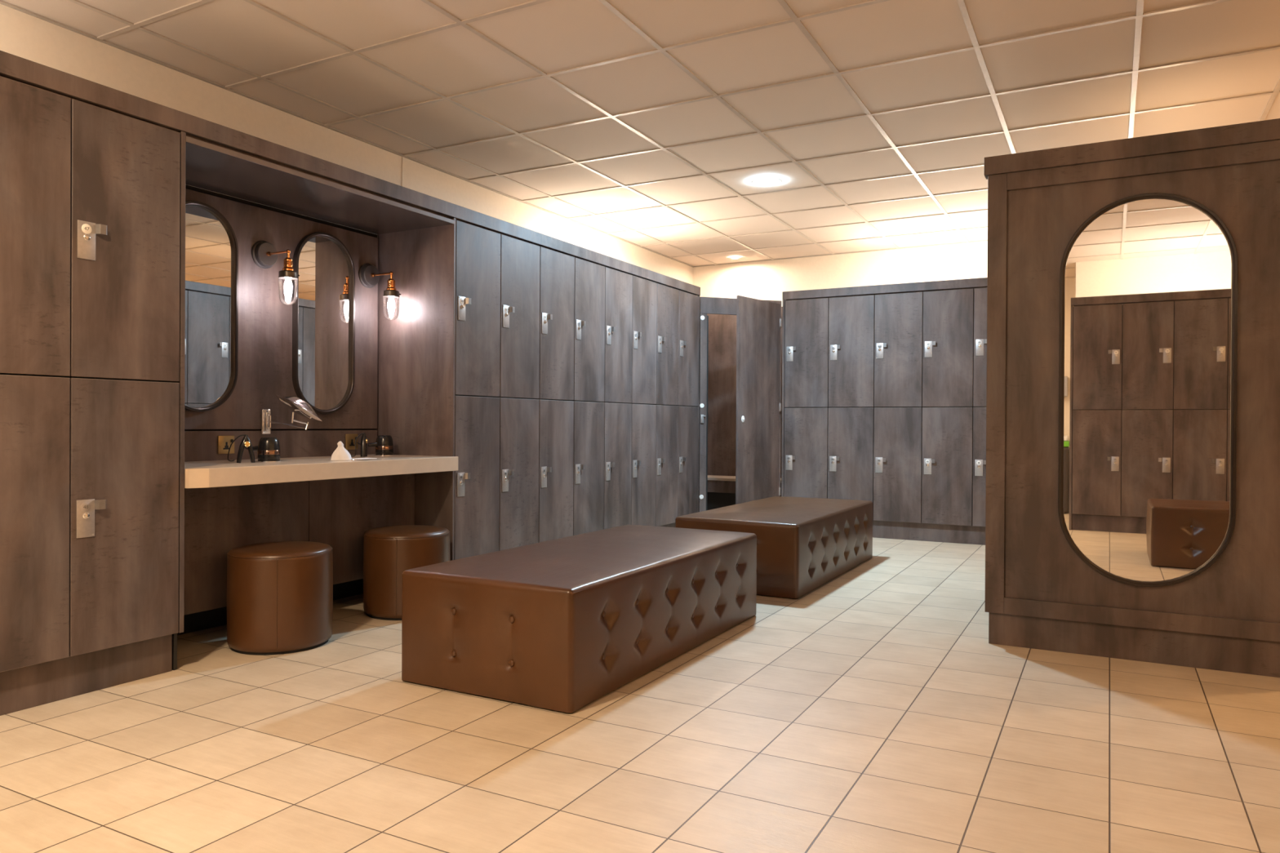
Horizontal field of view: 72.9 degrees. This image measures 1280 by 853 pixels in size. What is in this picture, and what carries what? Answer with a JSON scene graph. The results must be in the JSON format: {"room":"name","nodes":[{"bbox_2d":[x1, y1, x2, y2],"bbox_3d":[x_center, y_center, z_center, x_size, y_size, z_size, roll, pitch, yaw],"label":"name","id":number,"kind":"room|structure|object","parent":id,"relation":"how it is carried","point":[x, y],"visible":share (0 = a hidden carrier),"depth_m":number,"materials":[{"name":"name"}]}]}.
{"room":"changing room","nodes":[
{"label":"changing room","id":0,"kind":"room"},
{"bbox_2d":[0,4,693,284],"bbox_3d":[-2.184,-0.411,4.325,0.100,2.686,11.520,0,0,28],"label":"wall","id":1,"kind":"structure","parent":0,"point":[24,35],"depth_m":4.60,"materials":[{"name":"beige paint"}]},
{"bbox_2d":[401,156,404,186],"bbox_3d":[-1.498,-1.416,5.466,0.004,0.573,0.015,0,0,28],"label":"trim","id":2,"kind":"structure","parent":1,"relation":"attached to","point":[402,157],"depth_m":5.46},
{"bbox_2d":[0,537,1279,852],"bbox_3d":[1.306,0.999,2.421,8.400,0.080,11.900,0,0,28],"label":"floor","id":3,"kind":"structure","parent":0,"point":[872,709],"depth_m":2.54,"materials":[{"name":"beige tile"}]},
{"bbox_2d":[0,373,70,672],"bbox_3d":[-2.273,0.309,2.912,0.570,0.958,0.394,0,0,28],"label":"locker","id":4,"kind":"object","parent":3,"relation":"on","point":[35,410],"visible":1,"depth_m":2.86,"materials":[{"name":"wood"}]},
{"bbox_2d":[0,75,71,377],"bbox_3d":[-2.268,-0.648,2.908,0.570,0.951,0.394,0,0,28],"label":"locker","id":5,"kind":"object","parent":4,"relation":"on","point":[35,122],"visible":1,"depth_m":2.85,"materials":[{"name":"wood"}]},
{"bbox_2d":[0,634,172,715],"bbox_3d":[-2.273,0.864,2.463,0.025,0.148,1.962,0,0,28],"label":"baseboard","id":6,"kind":"structure","parent":3,"relation":"on","point":[43,683],"depth_m":3.03,"materials":[{"name":"wood"}]},
{"bbox_2d":[66,377,179,656],"bbox_3d":[-2.085,0.308,3.259,0.570,0.958,0.394,0,0,28],"label":"locker","id":7,"kind":"object","parent":3,"relation":"on","point":[124,460],"visible":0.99,"depth_m":3.12,"materials":[{"name":"wood"}]},
{"bbox_2d":[65,98,180,382],"bbox_3d":[-2.079,-0.648,3.255,0.570,0.951,0.394,0,0,28],"label":"locker","id":8,"kind":"object","parent":7,"relation":"on","point":[126,170],"visible":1,"depth_m":3.11,"materials":[{"name":"wood"}]},
{"bbox_2d":[226,541,333,655],"bbox_3d":[-1.552,0.725,3.744,0.424,0.424,0.424,0,0,28],"label":"stool","id":9,"kind":"object","parent":3,"relation":"on","point":[280,594],"visible":1,"depth_m":3.57,"materials":[{"name":"brown leather"}]},
{"bbox_2d":[172,131,455,670],"bbox_3d":[-1.631,-0.097,4.135,0.576,2.065,1.576,0,0,28],"label":"vanity alcove","id":10,"kind":"object","parent":3,"relation":"on","point":[403,390],"visible":0.35,"depth_m":4.36,"materials":[{"name":"wood"}]},
{"bbox_2d":[184,200,238,412],"bbox_3d":[-2.010,-0.544,3.941,0.028,0.955,0.392,0,0,28],"label":"wall mirror","id":11,"kind":"object","parent":10,"relation":"attached to","point":[211,247],"visible":0.57,"depth_m":4.00,"materials":[{"name":"brown mirror"}]},
{"bbox_2d":[217,435,234,453],"bbox_3d":[-1.949,0.086,4.080,0.010,0.086,0.086,0,0,28],"label":"wall socket","id":12,"kind":"object","parent":10,"relation":"attached to","point":[224,442],"visible":0.9,"depth_m":4.08,"materials":[{"name":"gold metal"}]},
{"bbox_2d":[251,240,299,305],"bbox_3d":[-1.754,-0.750,4.205,0.222,0.326,0.136,0,0,28],"label":"wall sconce","id":13,"kind":"object","parent":10,"relation":"attached to","point":[264,255],"visible":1,"depth_m":4.20,"materials":[{"name":"orange metal"}]},
{"bbox_2d":[261,393,322,434],"bbox_3d":[-1.692,-0.059,4.211,0.336,0.197,0.230,0,0,28],"label":"magnifying mirror","id":14,"kind":"object","parent":10,"relation":"attached to","point":[297,405],"visible":1,"depth_m":4.16,"materials":[{"name":"silver metal"}]},
{"bbox_2d":[184,454,457,488],"bbox_3d":[-1.600,0.198,4.121,0.584,0.076,1.538,0,0,28],"label":"countertop","id":15,"kind":"structure","parent":10,"relation":"attached to","point":[211,473],"depth_m":3.83,"materials":[{"name":"beige stone"}]},
{"bbox_2d":[227,434,255,462],"bbox_3d":[-1.813,0.098,3.894,0.090,0.127,0.218,0,0,-44],"label":"hair straightener","id":16,"kind":"object","parent":15,"relation":"on","point":[246,442],"visible":0.99,"depth_m":3.83,"materials":[{"name":"black plastic"}]},
{"bbox_2d":[244,437,282,462],"bbox_3d":[-1.714,0.105,3.942,0.159,0.110,0.114,0,0,-19],"label":"hair dryer","id":17,"kind":"object","parent":15,"relation":"on","point":[268,448],"visible":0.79,"depth_m":3.91,"materials":[{"name":"black plastic"}]},
{"bbox_2d":[351,432,367,457],"bbox_3d":[-1.487,0.097,4.572,0.090,0.127,0.118,0,0,-44],"label":"hair straightener","id":18,"kind":"object","parent":15,"relation":"on","point":[363,439],"visible":0.96,"depth_m":4.54,"materials":[{"name":"black plastic"}]},
{"bbox_2d":[356,435,395,455],"bbox_3d":[-1.449,0.103,4.745,0.207,0.110,0.114,0,0,-15],"label":"hair dryer","id":19,"kind":"object","parent":15,"relation":"on","point":[384,445],"visible":0.91,"depth_m":4.72,"materials":[{"name":"black plastic"}]},
{"bbox_3d":[-1.395,0.160,4.204,0.093,0.003,0.150,0,0,28],"label":"tissue slot","id":20,"kind":"object","parent":15,"relation":"on","visible":0},
{"bbox_2d":[330,440,351,460],"bbox_3d":[-1.423,0.115,4.146,0.069,0.091,0.124,0,0,28],"label":"tissue","id":21,"kind":"object","parent":20,"relation":"in","point":[340,453],"visible":1,"depth_m":4.12,"materials":[{"name":"white paper"}]},
{"bbox_2d":[351,457,377,459],"bbox_3d":[-1.344,0.157,4.215,0.070,0.003,0.103,0,0,28],"label":"sheet","id":22,"kind":"object","parent":20,"relation":"on","point":[355,458],"visible":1,"depth_m":4.21,"materials":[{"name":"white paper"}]},
{"bbox_2d":[292,231,355,413],"bbox_3d":[-1.665,-0.545,4.576,0.028,0.955,0.392,0,0,28],"label":"wall mirror","id":23,"kind":"object","parent":10,"relation":"attached to","point":[323,311],"visible":0.98,"depth_m":4.57,"materials":[{"name":"brown mirror"}]},
{"bbox_2d":[345,433,357,449],"bbox_3d":[-1.582,0.084,4.756,0.010,0.086,0.086,0,0,28],"label":"wall socket","id":24,"kind":"object","parent":10,"relation":"attached to","point":[350,439],"visible":0.84,"depth_m":4.75,"materials":[{"name":"gold metal"}]},
{"bbox_2d":[358,263,400,319],"bbox_3d":[-1.429,-0.750,4.804,0.222,0.326,0.136,0,0,28],"label":"wall sconce","id":25,"kind":"object","parent":10,"relation":"attached to","point":[369,275],"visible":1,"depth_m":4.79,"materials":[{"name":"orange metal"}]},
{"bbox_2d":[363,524,449,620],"bbox_3d":[-1.177,0.725,4.379,0.424,0.424,0.424,0,0,-44],"label":"stool","id":26,"kind":"object","parent":3,"relation":"on","point":[388,552],"visible":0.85,"depth_m":4.19,"materials":[{"name":"brown leather"}]},
{"bbox_2d":[453,395,499,559],"bbox_3d":[-1.143,0.307,4.995,0.570,0.958,0.394,0,0,28],"label":"locker","id":27,"kind":"object","parent":3,"relation":"on","point":[477,419],"visible":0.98,"depth_m":4.86,"materials":[{"name":"wood"}]},
{"bbox_2d":[454,219,500,396],"bbox_3d":[-1.137,-0.649,4.991,0.570,0.951,0.394,0,0,28],"label":"locker","id":28,"kind":"object","parent":27,"relation":"on","point":[477,249],"visible":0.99,"depth_m":4.85,"materials":[{"name":"wood"}]},
{"bbox_2d":[498,397,539,551],"bbox_3d":[-0.955,0.307,5.342,0.570,0.958,0.394,0,0,28],"label":"locker","id":29,"kind":"object","parent":3,"relation":"on","point":[518,417],"visible":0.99,"depth_m":5.21,"materials":[{"name":"wood"}]},
{"bbox_2d":[492,234,540,399],"bbox_3d":[-0.949,-0.649,5.338,0.570,0.951,0.394,0,0,28],"label":"locker","id":30,"kind":"object","parent":29,"relation":"on","point":[520,260],"visible":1,"depth_m":5.20,"materials":[{"name":"wood"}]},
{"bbox_2d":[538,399,573,542],"bbox_3d":[-0.766,0.307,5.689,0.570,0.958,0.394,0,0,28],"label":"locker","id":31,"kind":"object","parent":3,"relation":"on","point":[556,418],"visible":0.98,"depth_m":5.55,"materials":[{"name":"wood"}]},
{"bbox_2d":[536,246,574,400],"bbox_3d":[-0.761,-0.650,5.686,0.570,0.951,0.394,0,0,28],"label":"locker","id":32,"kind":"object","parent":31,"relation":"on","point":[557,269],"visible":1,"depth_m":5.54,"materials":[{"name":"wood"}]},
{"bbox_2d":[401,524,756,712],"bbox_3d":[-0.149,0.734,3.771,0.772,0.423,1.727,0,0,28],"label":"leather bench","id":33,"kind":"object","parent":3,"relation":"on","point":[562,624],"visible":1,"depth_m":3.13,"materials":[{"name":"brown leather"}]},
{"bbox_2d":[573,400,604,535],"bbox_3d":[-0.578,0.307,6.036,0.570,0.958,0.394,0,0,28],"label":"locker","id":34,"kind":"object","parent":3,"relation":"on","point":[588,416],"visible":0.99,"depth_m":5.89,"materials":[{"name":"wood"}]},
{"bbox_2d":[571,257,604,401],"bbox_3d":[-0.572,-0.650,6.033,0.570,0.951,0.394,0,0,28],"label":"locker","id":35,"kind":"object","parent":34,"relation":"on","point":[589,277],"visible":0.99,"depth_m":5.90,"materials":[{"name":"wood"}]},
{"bbox_2d":[604,402,631,528],"bbox_3d":[-0.389,0.306,6.383,0.570,0.958,0.394,0,0,28],"label":"locker","id":36,"kind":"object","parent":3,"relation":"on","point":[617,416],"visible":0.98,"depth_m":6.25,"materials":[{"name":"wood"}]},
{"bbox_2d":[597,266,632,403],"bbox_3d":[-0.384,-0.650,6.380,0.570,0.951,0.394,0,0,28],"label":"locker","id":37,"kind":"object","parent":36,"relation":"on","point":[618,285],"visible":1,"depth_m":6.25,"materials":[{"name":"wood"}]},
{"bbox_2d":[629,403,656,526],"bbox_3d":[-0.201,0.306,6.731,0.570,0.958,0.394,0,0,28],"label":"locker","id":38,"kind":"object","parent":3,"relation":"on","point":[643,462],"visible":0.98,"depth_m":6.59,"materials":[{"name":"wood"}]},
{"bbox_2d":[631,275,657,404],"bbox_3d":[-0.196,-0.650,6.727,0.570,0.951,0.394,0,0,28],"label":"locker","id":39,"kind":"object","parent":38,"relation":"on","point":[644,318],"visible":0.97,"depth_m":6.59,"materials":[{"name":"wood"}]},
{"bbox_2d":[658,522,675,527],"bbox_3d":[-0.298,0.862,6.103,0.025,0.148,3.157,0,0,28],"label":"baseboard","id":40,"kind":"structure","parent":3,"relation":"on","point":[671,525],"depth_m":7.08,"materials":[{"name":"wood"}]},
{"bbox_2d":[655,404,678,526],"bbox_3d":[-0.013,0.306,7.078,0.570,0.958,0.394,0,0,28],"label":"locker","id":41,"kind":"object","parent":3,"relation":"on","point":[667,416],"visible":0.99,"depth_m":6.94,"materials":[{"name":"wood"}]},
{"bbox_2d":[649,283,679,405],"bbox_3d":[-0.007,-0.650,7.074,0.570,0.951,0.394,0,0,28],"label":"locker","id":42,"kind":"object","parent":41,"relation":"on","point":[668,298],"visible":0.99,"depth_m":6.94,"materials":[{"name":"wood"}]},
{"bbox_2d":[0,50,700,295],"bbox_3d":[-1.107,-1.162,4.527,0.049,0.078,6.743,0,0,28],"label":"trim","id":43,"kind":"structure","parent":42,"relation":"attached to","point":[12,67],"depth_m":3.67,"materials":[{"name":"wood"}]},
{"bbox_2d":[677,405,698,516],"bbox_3d":[0.176,0.306,7.425,0.570,0.958,0.394,0,0,28],"label":"locker","id":44,"kind":"object","parent":3,"relation":"on","point":[687,478],"visible":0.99,"depth_m":7.29,"materials":[{"name":"wood"}]},
{"bbox_2d":[678,290,698,406],"bbox_3d":[0.181,-0.651,7.421,0.570,0.951,0.394,0,0,28],"label":"locker","id":45,"kind":"object","parent":44,"relation":"on","point":[688,339],"visible":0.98,"depth_m":7.29,"materials":[{"name":"wood"}]},
{"bbox_2d":[697,295,699,512],"bbox_3d":[0.259,-0.099,7.614,0.570,2.066,0.014,0,0,28],"label":"trim","id":46,"kind":"structure","parent":3,"relation":"on","point":[697,295],"depth_m":7.47,"materials":[{"name":"wood"}]},
{"bbox_2d":[698,295,782,511],"bbox_3d":[0.665,-0.094,7.766,1.013,2.058,0.708,1,0,40],"label":"changing cubicle","id":47,"kind":"object","parent":3,"relation":"on","point":[758,322],"visible":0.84,"depth_m":7.48,"materials":[{"name":"wood"}]},
{"bbox_2d":[706,475,781,510],"bbox_3d":[1.053,0.726,8.745,1.327,0.416,0.396,0,0,28],"label":"seat","id":48,"kind":"object","parent":3,"relation":"on","point":[721,489],"visible":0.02,"depth_m":8.74,"materials":[{"name":"wood"}]},
{"bbox_2d":[675,496,872,598],"bbox_3d":[0.939,0.733,5.658,0.772,0.423,1.727,0,0,28],"label":"leather bench","id":49,"kind":"object","parent":3,"relation":"on","point":[803,544],"visible":0.8,"depth_m":5.06,"materials":[{"name":"brown leather"}]},
{"bbox_2d":[781,299,785,496],"bbox_3d":[1.405,-0.094,7.952,0.020,2.066,0.560,0,0,28],"label":"trim","id":50,"kind":"structure","parent":3,"relation":"on","point":[784,300],"depth_m":7.70,"materials":[{"name":"wood"}]},
{"bbox_2d":[783,407,828,498],"bbox_3d":[1.579,0.312,7.840,0.394,0.958,0.570,0,0,28],"label":"locker","id":51,"kind":"object","parent":3,"relation":"on","point":[806,428],"visible":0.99,"depth_m":7.61,"materials":[{"name":"wood"}]},
{"bbox_2d":[784,297,828,407],"bbox_3d":[1.585,-0.644,7.837,0.394,0.951,0.570,0,0,28],"label":"locker","id":52,"kind":"object","parent":51,"relation":"on","point":[806,321],"visible":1,"depth_m":7.60,"materials":[{"name":"wood"}]},
{"bbox_2d":[827,407,874,519],"bbox_3d":[1.927,0.315,7.652,0.394,0.958,0.570,0,0,28],"label":"locker","id":53,"kind":"object","parent":3,"relation":"on","point":[850,429],"visible":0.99,"depth_m":7.41,"materials":[{"name":"wood"}]},
{"bbox_2d":[827,294,875,407],"bbox_3d":[1.932,-0.641,7.648,0.394,0.951,0.570,0,0,28],"label":"locker","id":54,"kind":"object","parent":53,"relation":"on","point":[851,318],"visible":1,"depth_m":7.41,"materials":[{"name":"wood"}]},
{"bbox_2d":[873,407,922,523],"bbox_3d":[2.274,0.318,7.463,0.394,0.958,0.570,0,0,28],"label":"locker","id":55,"kind":"object","parent":3,"relation":"on","point":[897,431],"visible":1,"depth_m":7.23,"materials":[{"name":"wood"}]},
{"bbox_2d":[874,291,923,407],"bbox_3d":[2.279,-0.639,7.460,0.394,0.951,0.570,0,0,28],"label":"locker","id":56,"kind":"object","parent":55,"relation":"on","point":[898,317],"visible":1,"depth_m":7.22,"materials":[{"name":"wood"}]},
{"bbox_2d":[872,520,985,545],"bbox_3d":[2.514,0.874,7.084,2.766,0.148,0.025,0,0,28],"label":"baseboard","id":57,"kind":"structure","parent":3,"relation":"on","point":[970,535],"depth_m":7.13,"materials":[{"name":"wood"}]},
{"bbox_2d":[921,407,973,525],"bbox_3d":[2.621,0.320,7.275,0.394,0.958,0.570,0,0,28],"label":"locker","id":58,"kind":"object","parent":3,"relation":"on","point":[947,451],"visible":1,"depth_m":7.04,"materials":[{"name":"wood"}]},
{"bbox_2d":[922,288,974,407],"bbox_3d":[2.627,-0.636,7.271,0.394,0.951,0.570,0,0,28],"label":"locker","id":59,"kind":"object","parent":58,"relation":"on","point":[948,334],"visible":0.99,"depth_m":7.03,"materials":[{"name":"wood"}]},
{"bbox_2d":[972,407,986,526],"bbox_3d":[2.968,0.323,7.087,0.394,0.958,0.570,0,0,28],"label":"locker","id":60,"kind":"object","parent":3,"relation":"on","point":[979,494],"visible":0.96,"depth_m":6.92,"materials":[{"name":"wood"}]},
{"bbox_2d":[973,287,986,407],"bbox_3d":[2.974,-0.633,7.083,0.394,0.951,0.570,0,0,28],"label":"locker","id":61,"kind":"object","parent":60,"relation":"on","point":[980,380],"visible":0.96,"depth_m":6.92,"materials":[{"name":"wood"}]},
{"bbox_2d":[983,118,1279,677],"bbox_3d":[2.567,-0.107,4.436,1.262,2.132,2.154,0,0,28],"label":"partition wall","id":62,"kind":"structure","parent":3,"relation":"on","point":[1040,594],"depth_m":3.58,"materials":[{"name":"wood"}]},
{"bbox_2d":[1057,192,1238,586],"bbox_3d":[2.045,-0.147,3.511,0.622,1.592,0.024,0,0,28],"label":"wall mirror","id":63,"kind":"object","parent":62,"relation":"attached to","point":[1148,361],"visible":1,"depth_m":3.51,"materials":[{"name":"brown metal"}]},
{"bbox_3d":[3.663,0.328,6.710,0.394,0.958,0.570,0,0,28],"label":"locker","id":64,"kind":"object","parent":3,"relation":"on","visible":0},
{"bbox_3d":[3.668,-0.628,6.706,0.394,0.951,0.570,0,0,28],"label":"locker","id":65,"kind":"object","parent":64,"relation":"on","visible":0},
{"bbox_2d":[782,277,986,300],"bbox_3d":[2.512,-1.150,7.055,2.808,0.078,0.049,0,0,28],"label":"trim","id":66,"kind":"structure","parent":65,"relation":"attached to","point":[980,282],"depth_m":7.26,"materials":[{"name":"wood"}]},
{"bbox_2d":[0,0,1279,266],"bbox_3d":[1.321,-1.716,2.411,8.400,0.082,11.900,0,0,28],"label":"ceiling","id":67,"kind":"structure","parent":0,"point":[650,125],"depth_m":4.33,"materials":[{"name":"tile"}]},
{"bbox_2d":[751,177,782,186],"bbox_3d":[0.876,-1.689,5.984,0.216,0.007,0.216,0,0,28],"label":"recessed light","id":68,"kind":"object","parent":67,"relation":"in","point":[763,181],"visible":1,"depth_m":5.97,"materials":[{"name":"white plastic"}]},
{"bbox_2d":[753,178,780,185],"bbox_3d":[0.876,-1.690,5.984,0.184,0.001,0.184,0,0,28],"label":"diffuser","id":69,"kind":"object","parent":68,"relation":"attached to","point":[756,181],"depth_m":5.98,"materials":[{"name":"white plastic"}]},
{"bbox_2d":[693,240,987,306],"bbox_3d":[4.114,-0.387,7.404,8.035,2.686,0.100,0,0,28],"label":"wall","id":70,"kind":"structure","parent":0,"point":[767,280],"depth_m":8.49,"materials":[{"name":"beige paint"}]},
{"bbox_2d":[706,306,782,477],"bbox_3d":[1.147,-0.141,8.937,1.357,2.150,0.028,0,0,28],"label":"wood wall panel","id":71,"kind":"object","parent":70,"relation":"attached to","point":[722,362],"depth_m":9.07,"materials":[{"name":"wood"}]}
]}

